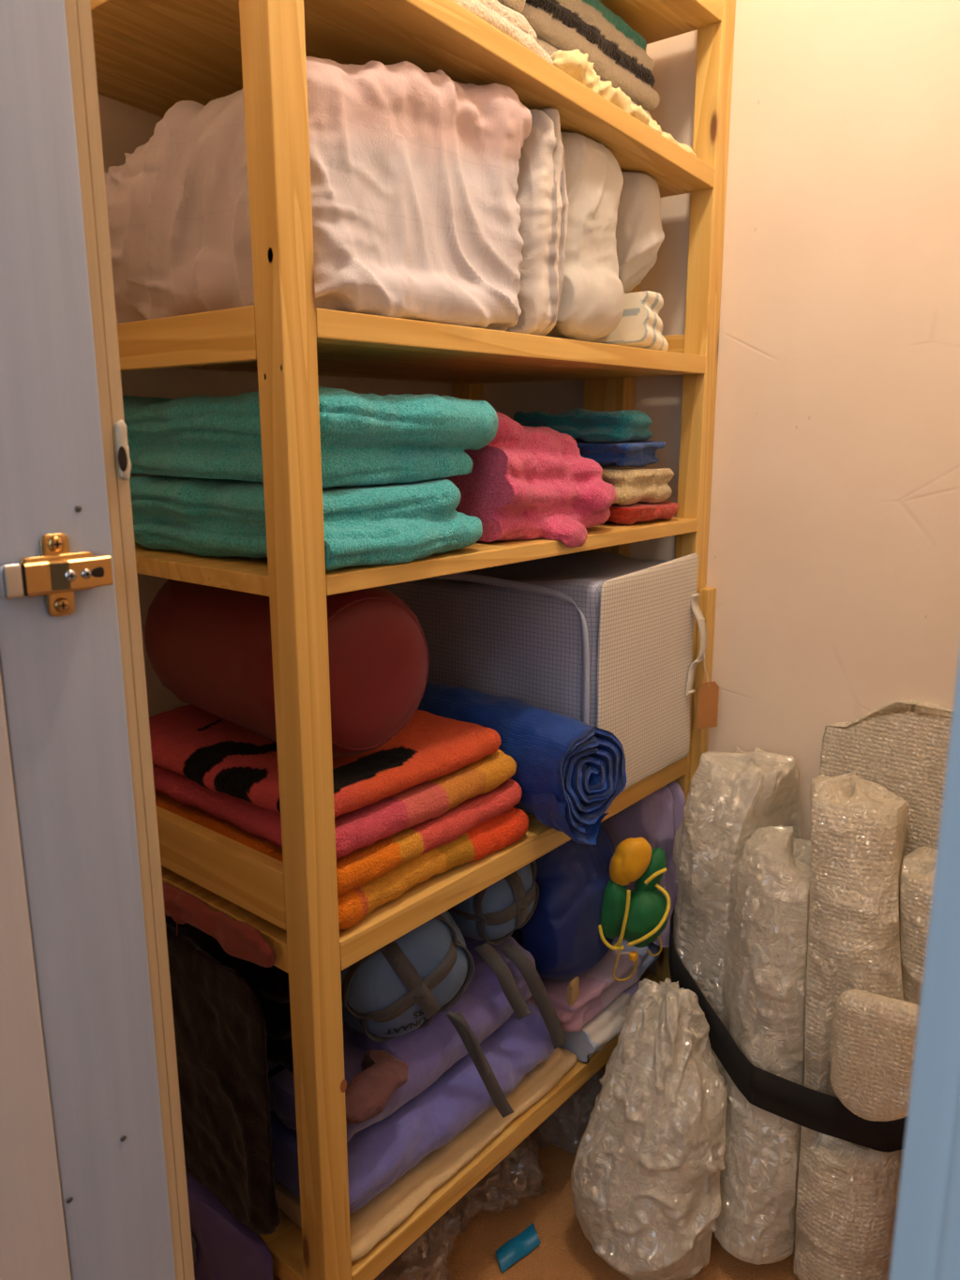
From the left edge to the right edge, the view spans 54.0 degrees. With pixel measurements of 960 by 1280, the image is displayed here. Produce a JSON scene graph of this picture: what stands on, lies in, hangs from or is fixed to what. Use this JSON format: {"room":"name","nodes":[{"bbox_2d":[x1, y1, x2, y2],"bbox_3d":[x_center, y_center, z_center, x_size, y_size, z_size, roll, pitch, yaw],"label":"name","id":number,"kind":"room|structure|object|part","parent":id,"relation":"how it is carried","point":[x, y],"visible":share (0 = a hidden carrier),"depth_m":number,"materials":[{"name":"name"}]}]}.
{"room":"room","nodes":[
{"label":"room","id":0,"kind":"room"},
{"bbox_2d":[97,93,453,717],"bbox_3d":[-0.447,-0.290,1.399,0.079,2.360,1.215,10,16,39],"label":"wall","id":1,"kind":"structure","parent":0,"point":[124,128],"depth_m":1.35,"materials":[{"name":"beige paint"}]},
{"bbox_2d":[272,1062,798,1279],"bbox_3d":[-0.068,1.202,0.261,2.500,0.060,3.100,10,16,39],"label":"floor","id":2,"kind":"structure","parent":0,"point":[532,1183],"depth_m":1.45,"materials":[{"name":"orange wood"}]},
{"bbox_2d":[90,0,736,1279],"bbox_3d":[-0.093,-0.199,1.356,0.536,2.200,0.854,10,16,39],"label":"shelving unit","id":3,"kind":"object","parent":2,"relation":"on","point":[151,56],"visible":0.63,"depth_m":1.02,"materials":[{"name":"brown wood"}]},
{"bbox_3d":[-0.369,-0.314,1.008,0.438,0.048,0.017,10,16,39],"label":"rail","id":4,"kind":"part","parent":3,"relation":"part of","materials":[{"name":"brown wood"}]},
{"bbox_2d":[162,882,275,967],"bbox_3d":[-0.336,0.318,1.094,0.303,0.050,0.022,10,16,39],"label":"cloth","id":5,"kind":"object","parent":3,"relation":"hanging from","point":[238,939],"visible":0.7,"depth_m":1.05,"materials":[{"name":"red fabric"}]},
{"bbox_3d":[-0.368,0.243,1.132,0.438,0.066,0.017,10,16,39],"label":"rail","id":6,"kind":"part","parent":3,"relation":"part of","materials":[{"name":"brown wood"}]},
{"bbox_2d":[165,913,293,1234],"bbox_3d":[-0.354,0.501,1.220,0.414,0.346,0.136,10,16,39],"label":"blanket","id":7,"kind":"object","parent":3,"relation":"on","point":[232,1015],"visible":0.41,"depth_m":1.10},
{"bbox_2d":[185,1169,273,1279],"bbox_3d":[-0.377,0.792,1.232,0.342,0.205,0.027,10,16,39],"label":"bag","id":8,"kind":"object","parent":3,"relation":"hanging from","point":[227,1248],"visible":0.3,"depth_m":1.16,"materials":[{"name":"purple fabric"}]},
{"bbox_2d":[190,1232,197,1264],"bbox_3d":[-0.388,0.772,1.218,0.072,0.056,0.009,10,16,39],"label":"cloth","id":9,"kind":"object","parent":8,"relation":"attached to","point":[193,1242],"visible":0.12,"depth_m":1.20,"materials":[{"name":"brown fabric"}]},
{"bbox_3d":[-0.178,-0.099,0.908,0.040,2.200,0.040,10,16,39],"label":"post","id":10,"kind":"part","parent":3,"relation":"part of","materials":[{"name":"brown wood"}]},
{"bbox_2d":[129,475,482,571],"bbox_3d":[-0.231,-0.154,1.129,0.438,0.086,0.282,10,16,39],"label":"bath towel","id":11,"kind":"object","parent":3,"relation":"on","point":[391,523],"visible":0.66,"depth_m":1.01,"materials":[{"name":"teal fabric"}]},
{"bbox_2d":[122,386,498,488],"bbox_3d":[-0.221,-0.243,1.126,0.424,0.102,0.318,10,16,39],"label":"bath towel","id":12,"kind":"object","parent":11,"relation":"on","point":[367,439],"visible":0.8,"depth_m":1.00,"materials":[{"name":"teal fabric"}]},
{"bbox_2d":[104,56,531,331],"bbox_3d":[-0.209,-0.497,1.100,0.434,0.271,0.378,10,16,39],"label":"bedding","id":13,"kind":"object","parent":3,"relation":"on","point":[415,209],"visible":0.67,"depth_m":0.97,"materials":[{"name":"white fabric"}]},
{"bbox_2d":[154,778,528,929],"bbox_3d":[-0.218,0.225,1.262,0.457,0.077,0.361,10,16,39],"label":"towel","id":14,"kind":"object","parent":3,"relation":"on","point":[372,876],"visible":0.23,"depth_m":1.11,"materials":[{"name":"orange fabric"}]},
{"bbox_2d":[152,749,516,858],"bbox_3d":[-0.223,0.167,1.254,0.452,0.045,0.360,10,16,39],"label":"towel","id":15,"kind":"object","parent":14,"relation":"on","point":[362,827],"visible":0.2,"depth_m":1.10,"materials":[{"name":"fabric"}]},
{"bbox_2d":[149,704,501,817],"bbox_3d":[-0.232,0.131,1.240,0.437,0.039,0.344,10,16,39],"label":"towel","id":16,"kind":"object","parent":15,"relation":"on","point":[218,754],"visible":0.52,"depth_m":1.14,"materials":[{"name":"orange fabric"}]},
{"bbox_2d":[144,578,428,756],"bbox_3d":[-0.251,0.012,1.177,0.216,0.210,0.401,-11,17,-41],"label":"bolster","id":17,"kind":"object","parent":16,"relation":"on","point":[210,647],"visible":0.68,"depth_m":1.05,"materials":[{"name":"red fabric"}]},
{"bbox_2d":[273,1046,577,1261],"bbox_3d":[-0.156,0.652,1.412,0.423,0.034,0.485,10,16,39],"label":"folded blanket","id":18,"kind":"object","parent":3,"relation":"on","point":[386,1211],"visible":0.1,"depth_m":1.22,"materials":[{"name":"beige fabric"}]},
{"bbox_2d":[270,999,555,1213],"bbox_3d":[-0.184,0.593,1.386,0.460,0.091,0.431,10,16,39],"label":"fleece blanket","id":19,"kind":"object","parent":18,"relation":"on","point":[382,1152],"visible":0.16,"depth_m":1.20,"materials":[{"name":"purple fabric"}]},
{"bbox_2d":[267,935,536,1142],"bbox_3d":[-0.194,0.496,1.372,0.438,0.118,0.435,10,16,39],"label":"fleece blanket","id":20,"kind":"object","parent":19,"relation":"on","point":[429,1051],"visible":0.12,"depth_m":1.22,"materials":[{"name":"purple fabric"}]},
{"bbox_2d":[345,1049,408,1124],"bbox_3d":[-0.127,0.529,1.121,0.069,0.027,0.109,4,13,19],"label":"throw","id":21,"kind":"object","parent":20,"relation":"on","point":[367,1095],"visible":0.93,"depth_m":1.11,"materials":[{"name":"fabric"}]},
{"bbox_2d":[340,910,513,1117],"bbox_3d":[-0.152,0.475,1.280,0.340,0.344,0.228,10,16,39],"label":"sack","id":22,"kind":"object","parent":20,"relation":"on","point":[397,989],"visible":0.5,"depth_m":1.16,"materials":[{"name":"blue fabric"}]},
{"bbox_2d":[447,860,566,1049],"bbox_3d":[-0.028,0.428,1.403,0.147,0.306,0.302,-12,17,-42],"label":"sack","id":23,"kind":"object","parent":20,"relation":"on","point":[492,914],"visible":0.45,"depth_m":1.30,"materials":[{"name":"blue fabric"}]},
{"bbox_3d":[-0.022,-0.302,1.816,0.040,2.200,0.040,10,16,39],"label":"post","id":24,"kind":"part","parent":3,"relation":"part of","materials":[{"name":"brown wood"}]},
{"bbox_2d":[452,0,553,64],"bbox_3d":[-0.174,-0.698,1.083,0.396,0.083,0.393,10,16,39],"label":"bath towel","id":25,"kind":"object","parent":3,"relation":"on","point":[514,24],"visible":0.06,"depth_m":1.04,"materials":[{"name":"beige fabric"}]},
{"bbox_2d":[497,0,526,13],"bbox_3d":[-0.197,-0.754,1.050,0.374,0.086,0.376,10,16,39],"label":"bath towel","id":26,"kind":"object","parent":25,"relation":"on","point":[518,6],"visible":0.02,"depth_m":1.06,"materials":[{"name":"beige fabric"}]},
{"bbox_2d":[417,680,626,844],"bbox_3d":[-0.018,0.156,1.393,0.472,0.173,0.146,10,16,39],"label":"rolled mat","id":27,"kind":"object","parent":3,"relation":"on","point":[569,772],"visible":0.46,"depth_m":1.27,"materials":[{"name":"blue fabric"}]},
{"bbox_2d":[441,411,617,547],"bbox_3d":[0.007,-0.235,1.320,0.340,0.186,0.264,10,16,39],"label":"bath towel","id":28,"kind":"object","parent":3,"relation":"on","point":[528,482],"visible":0.46,"depth_m":1.20,"materials":[{"name":"pink fabric"}]},
{"bbox_2d":[505,107,569,335],"bbox_3d":[-0.045,-0.529,1.257,0.376,0.265,0.084,10,16,39],"label":"duvet","id":29,"kind":"object","parent":3,"relation":"on","point":[542,199],"visible":0.21,"depth_m":1.13,"materials":[{"name":"fabric"}]},
{"bbox_2d":[383,551,707,790],"bbox_3d":[0.096,0.022,1.562,0.468,0.342,0.292,10,16,39],"label":"storage box","id":30,"kind":"object","parent":3,"relation":"on","point":[601,640],"visible":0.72,"depth_m":1.42,"materials":[{"name":"white grid-woven fabric"},{"name":"white fabric piping"}]},
{"bbox_3d":[0.257,0.050,1.428,0.011,0.338,0.280,10,16,39],"label":"panel","id":31,"kind":"part","parent":30,"relation":"part of","materials":[{"name":"white fabric"}]},
{"bbox_3d":[0.349,0.009,1.511,0.021,0.165,0.030,10,16,39],"label":"handle","id":32,"kind":"part","parent":30,"relation":"part of","materials":[{"name":"white plastic"}]},
{"bbox_2d":[696,653,719,729],"bbox_3d":[0.373,0.082,1.533,0.038,0.128,0.006,-6,14,-26],"label":"tag","id":33,"kind":"object","parent":30,"relation":"hanging from","point":[708,692],"visible":1,"depth_m":1.54,"materials":[{"name":"orange paper"}]},
{"bbox_2d":[544,131,624,341],"bbox_3d":[0.013,-0.552,1.370,0.437,0.260,0.174,10,16,39],"label":"pillow","id":34,"kind":"object","parent":3,"relation":"on","point":[591,308],"visible":0.21,"depth_m":1.22,"materials":[{"name":"white fabric"}]},
{"bbox_2d":[536,38,652,119],"bbox_3d":[0.019,-0.752,1.399,0.388,0.103,0.340,10,16,39],"label":"striped towel","id":35,"kind":"object","parent":3,"relation":"on","point":[547,47],"visible":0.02,"depth_m":1.18,"materials":[{"name":"beige fabric"}]},
{"bbox_2d":[520,0,660,110],"bbox_3d":[0.018,-0.834,1.381,0.392,0.109,0.340,10,16,39],"label":"striped towel","id":36,"kind":"object","parent":35,"relation":"on","point":[618,54],"visible":0.23,"depth_m":1.26,"materials":[{"name":"beige fabric"}]},
{"bbox_2d":[559,979,640,1063],"bbox_3d":[0.101,0.590,1.638,0.375,0.057,0.206,10,16,39],"label":"sheet","id":37,"kind":"object","parent":3,"relation":"on","point":[597,1032],"visible":0.12,"depth_m":1.48,"materials":[{"name":"fabric"}]},
{"bbox_2d":[527,934,660,1032],"bbox_3d":[0.097,0.533,1.634,0.361,0.057,0.308,10,16,39],"label":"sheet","id":38,"kind":"object","parent":37,"relation":"on","point":[598,988],"visible":0.21,"depth_m":1.49,"materials":[{"name":"fabric"}]},
{"bbox_2d":[511,822,615,980],"bbox_3d":[0.041,0.363,1.599,0.427,0.266,0.248,10,16,39],"label":"sleeping bag","id":39,"kind":"object","parent":38,"relation":"on","point":[562,935],"visible":0.24,"depth_m":1.42,"materials":[{"name":"blue fabric"}]},
{"bbox_2d":[598,837,670,981],"bbox_3d":[0.244,0.412,1.450,0.090,0.226,0.095,10,16,39],"label":"bag","id":40,"kind":"object","parent":39,"relation":"hanging from","point":[639,915],"visible":1,"depth_m":1.44,"materials":[{"name":"green fabric"}]},
{"bbox_2d":[566,976,579,1006],"bbox_3d":[0.139,0.522,1.403,0.011,0.037,0.032,6,14,24],"label":"cloth","id":41,"kind":"object","parent":38,"relation":"on","point":[573,991],"visible":1,"depth_m":1.39,"materials":[{"name":"fabric"}]},
{"bbox_2d":[602,780,685,947],"bbox_3d":[0.225,0.354,1.665,0.320,0.276,0.086,10,16,39],"label":"jacket","id":42,"kind":"object","parent":38,"relation":"on","point":[656,818],"visible":0.14,"depth_m":1.57,"materials":[{"name":"fabric"}]},
{"bbox_3d":[0.218,-0.259,1.622,0.080,2.200,0.036,10,16,39],"label":"post","id":43,"kind":"part","parent":3,"relation":"part of","materials":[{"name":"brown wood"}]},
{"bbox_2d":[549,49,696,157],"bbox_3d":[0.198,-0.705,1.258,0.070,0.076,0.343,10,16,39],"label":"cloth","id":44,"kind":"object","parent":3,"relation":"on","point":[574,63],"visible":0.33,"depth_m":1.16,"materials":[{"name":"yellow fabric"}]},
{"bbox_2d":[589,290,668,351],"bbox_3d":[0.196,-0.467,1.405,0.175,0.078,0.080,10,16,39],"label":"folded pillowcase","id":45,"kind":"object","parent":3,"relation":"on","point":[640,325],"visible":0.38,"depth_m":1.34,"materials":[{"name":"fabric"}]},
{"bbox_2d":[616,171,664,293],"bbox_3d":[0.108,-0.575,1.483,0.392,0.237,0.120,10,16,39],"label":"pillow","id":46,"kind":"object","parent":3,"relation":"on","point":[640,233],"visible":0.12,"depth_m":1.34,"materials":[{"name":"white fabric"}]},
{"bbox_2d":[606,501,678,524],"bbox_3d":[0.188,-0.206,1.486,0.220,0.030,0.170,9,16,37],"label":"hand towel","id":47,"kind":"object","parent":3,"relation":"on","point":[639,512],"visible":0.3,"depth_m":1.39,"materials":[{"name":"red fabric"}]},
{"bbox_2d":[602,466,674,505],"bbox_3d":[0.174,-0.244,1.477,0.232,0.059,0.179,10,16,39],"label":"hand towel","id":48,"kind":"object","parent":47,"relation":"on","point":[632,486],"visible":0.41,"depth_m":1.39,"materials":[{"name":"beige fabric"}]},
{"bbox_2d":[575,440,665,466],"bbox_3d":[0.172,-0.288,1.456,0.219,0.039,0.140,10,16,39],"label":"hand towel","id":49,"kind":"object","parent":48,"relation":"on","point":[637,453],"visible":0.51,"depth_m":1.38,"materials":[{"name":"blue fabric"}]},
{"bbox_2d":[513,407,652,442],"bbox_3d":[0.159,-0.326,1.433,0.213,0.049,0.126,10,16,39],"label":"hand towel","id":50,"kind":"object","parent":49,"relation":"on","point":[580,424],"visible":0.8,"depth_m":1.38,"materials":[{"name":"teal fabric"}]},
{"bbox_3d":[0.286,-0.468,1.510,0.104,0.035,0.022,10,16,39],"label":"rail","id":51,"kind":"part","parent":3,"relation":"part of","materials":[{"name":"brown wood"}]},
{"bbox_3d":[0.345,-0.236,1.516,0.040,2.200,0.040,10,16,39],"label":"post","id":52,"kind":"part","parent":3,"relation":"part of","materials":[{"name":"brown wood"}]},
{"bbox_2d":[495,1222,540,1272],"bbox_3d":[0.057,0.906,1.407,0.084,0.016,0.030,-10,16,-37],"label":"tape strip","id":53,"kind":"object","parent":2,"relation":"on","point":[523,1243],"visible":1,"depth_m":1.41,"materials":[{"name":"blue plastic"}]},
{"bbox_2d":[571,978,727,1279],"bbox_3d":[0.264,0.711,1.381,0.212,0.408,0.244,10,16,39],"label":"bundle","id":54,"kind":"object","parent":2,"relation":"on","point":[649,1163],"visible":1,"depth_m":1.34,"materials":[{"name":"plastic"}]},
{"bbox_2d":[670,746,801,1078],"bbox_3d":[0.390,0.527,1.502,0.201,0.714,0.198,10,16,39],"label":"roll","id":55,"kind":"object","parent":2,"relation":"on","point":[730,796],"visible":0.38,"depth_m":1.43,"materials":[{"name":"clear plastic"}]},
{"bbox_2d":[668,907,907,1152],"bbox_3d":[0.483,0.550,1.401,0.461,0.238,0.244,10,16,39],"label":"strap","id":56,"kind":"object","parent":55,"relation":"attached to","point":[815,1110],"visible":0.44,"depth_m":1.32,"materials":[{"name":"black fabric"}]},
{"bbox_2d":[830,989,919,1121],"bbox_3d":[0.522,0.547,1.236,0.112,0.173,0.040,6,14,25],"label":"roll","id":57,"kind":"object","parent":56,"relation":"on","point":[875,1035],"visible":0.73,"depth_m":1.22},
{"bbox_2d":[713,824,812,1264],"bbox_3d":[0.425,0.577,1.400,0.131,0.587,0.273,5,14,22],"label":"roll","id":58,"kind":"object","parent":2,"relation":"on","point":[765,979],"visible":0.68,"depth_m":1.34,"materials":[{"name":"plastic"}]},
{"bbox_2d":[793,771,908,1279],"bbox_3d":[0.534,0.551,1.350,0.150,0.703,0.293,2,13,9],"label":"roll","id":59,"kind":"object","parent":2,"relation":"on","point":[848,1193],"visible":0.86,"depth_m":1.29,"materials":[{"name":"plastic"}]},
{"bbox_2d":[810,699,952,894],"bbox_3d":[0.639,0.488,1.436,0.316,0.818,0.023,10,16,39],"label":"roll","id":60,"kind":"object","parent":2,"relation":"on","point":[902,746],"visible":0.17,"depth_m":1.37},
{"bbox_2d":[899,846,937,1170],"bbox_3d":[0.644,0.607,1.347,0.131,0.625,0.152,5,14,22],"label":"roll","id":61,"kind":"object","parent":2,"relation":"on","point":[918,866],"visible":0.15,"depth_m":1.28,"materials":[{"name":"plastic"}]},
{"bbox_2d":[482,0,959,976],"bbox_3d":[0.554,-0.294,1.408,1.600,2.360,0.085,10,16,39],"label":"wall","id":62,"kind":"structure","parent":0,"point":[834,564],"depth_m":1.37,"materials":[{"name":"beige paint"}]},
{"bbox_3d":[-0.200,-0.098,0.532,1.441,2.360,0.170,10,16,39],"label":"wall","id":63,"kind":"structure","parent":0,"visible":0},
{"bbox_2d":[0,670,71,1279],"bbox_3d":[-0.336,0.067,0.508,0.036,2.050,0.145,10,16,39],"label":"trim","id":64,"kind":"structure","parent":63,"relation":"attached to","point":[34,1246],"depth_m":0.59,"materials":[{"name":"white paint"}]},
{"bbox_2d":[0,0,175,1279],"bbox_3d":[-0.265,0.048,0.591,0.036,2.050,0.074,10,16,39],"label":"door","id":65,"kind":"structure","parent":63,"relation":"attached to","point":[62,677],"depth_m":0.58,"materials":[{"name":"grey paint"}]},
{"bbox_2d":[0,533,113,617],"bbox_3d":[-0.248,-0.037,0.551,0.018,0.049,0.064,10,16,39],"label":"cabinet hinge","id":66,"kind":"object","parent":65,"relation":"attached to","point":[56,574],"visible":1,"depth_m":0.55,"materials":[{"name":"brass"},{"name":"bright steel"}]},
{"bbox_3d":[-0.250,-0.039,0.559,0.004,0.049,0.043,10,16,39],"label":"mounting plate","id":67,"kind":"part","parent":66,"relation":"part of","materials":[{"name":"gold metal"}]},
{"bbox_3d":[-0.243,-0.039,0.555,0.012,0.018,0.050,10,16,39],"label":"hinge arm","id":68,"kind":"part","parent":66,"relation":"part of","materials":[{"name":"gold metal"}]},
{"bbox_2d":[64,0,195,1279],"bbox_3d":[-0.235,0.041,0.625,0.037,2.050,0.017,10,16,39],"label":"trim","id":69,"kind":"structure","parent":63,"relation":"attached to","point":[78,12],"depth_m":0.60,"materials":[{"name":"brown wood"}]},
{"bbox_2d":[888,649,959,1279],"bbox_3d":[0.245,0.134,0.204,0.283,2.050,0.024,10,16,39],"label":"trim","id":70,"kind":"structure","parent":63,"relation":"attached to","point":[926,1239],"depth_m":0.29,"materials":[{"name":"blue paint"}]}
]}

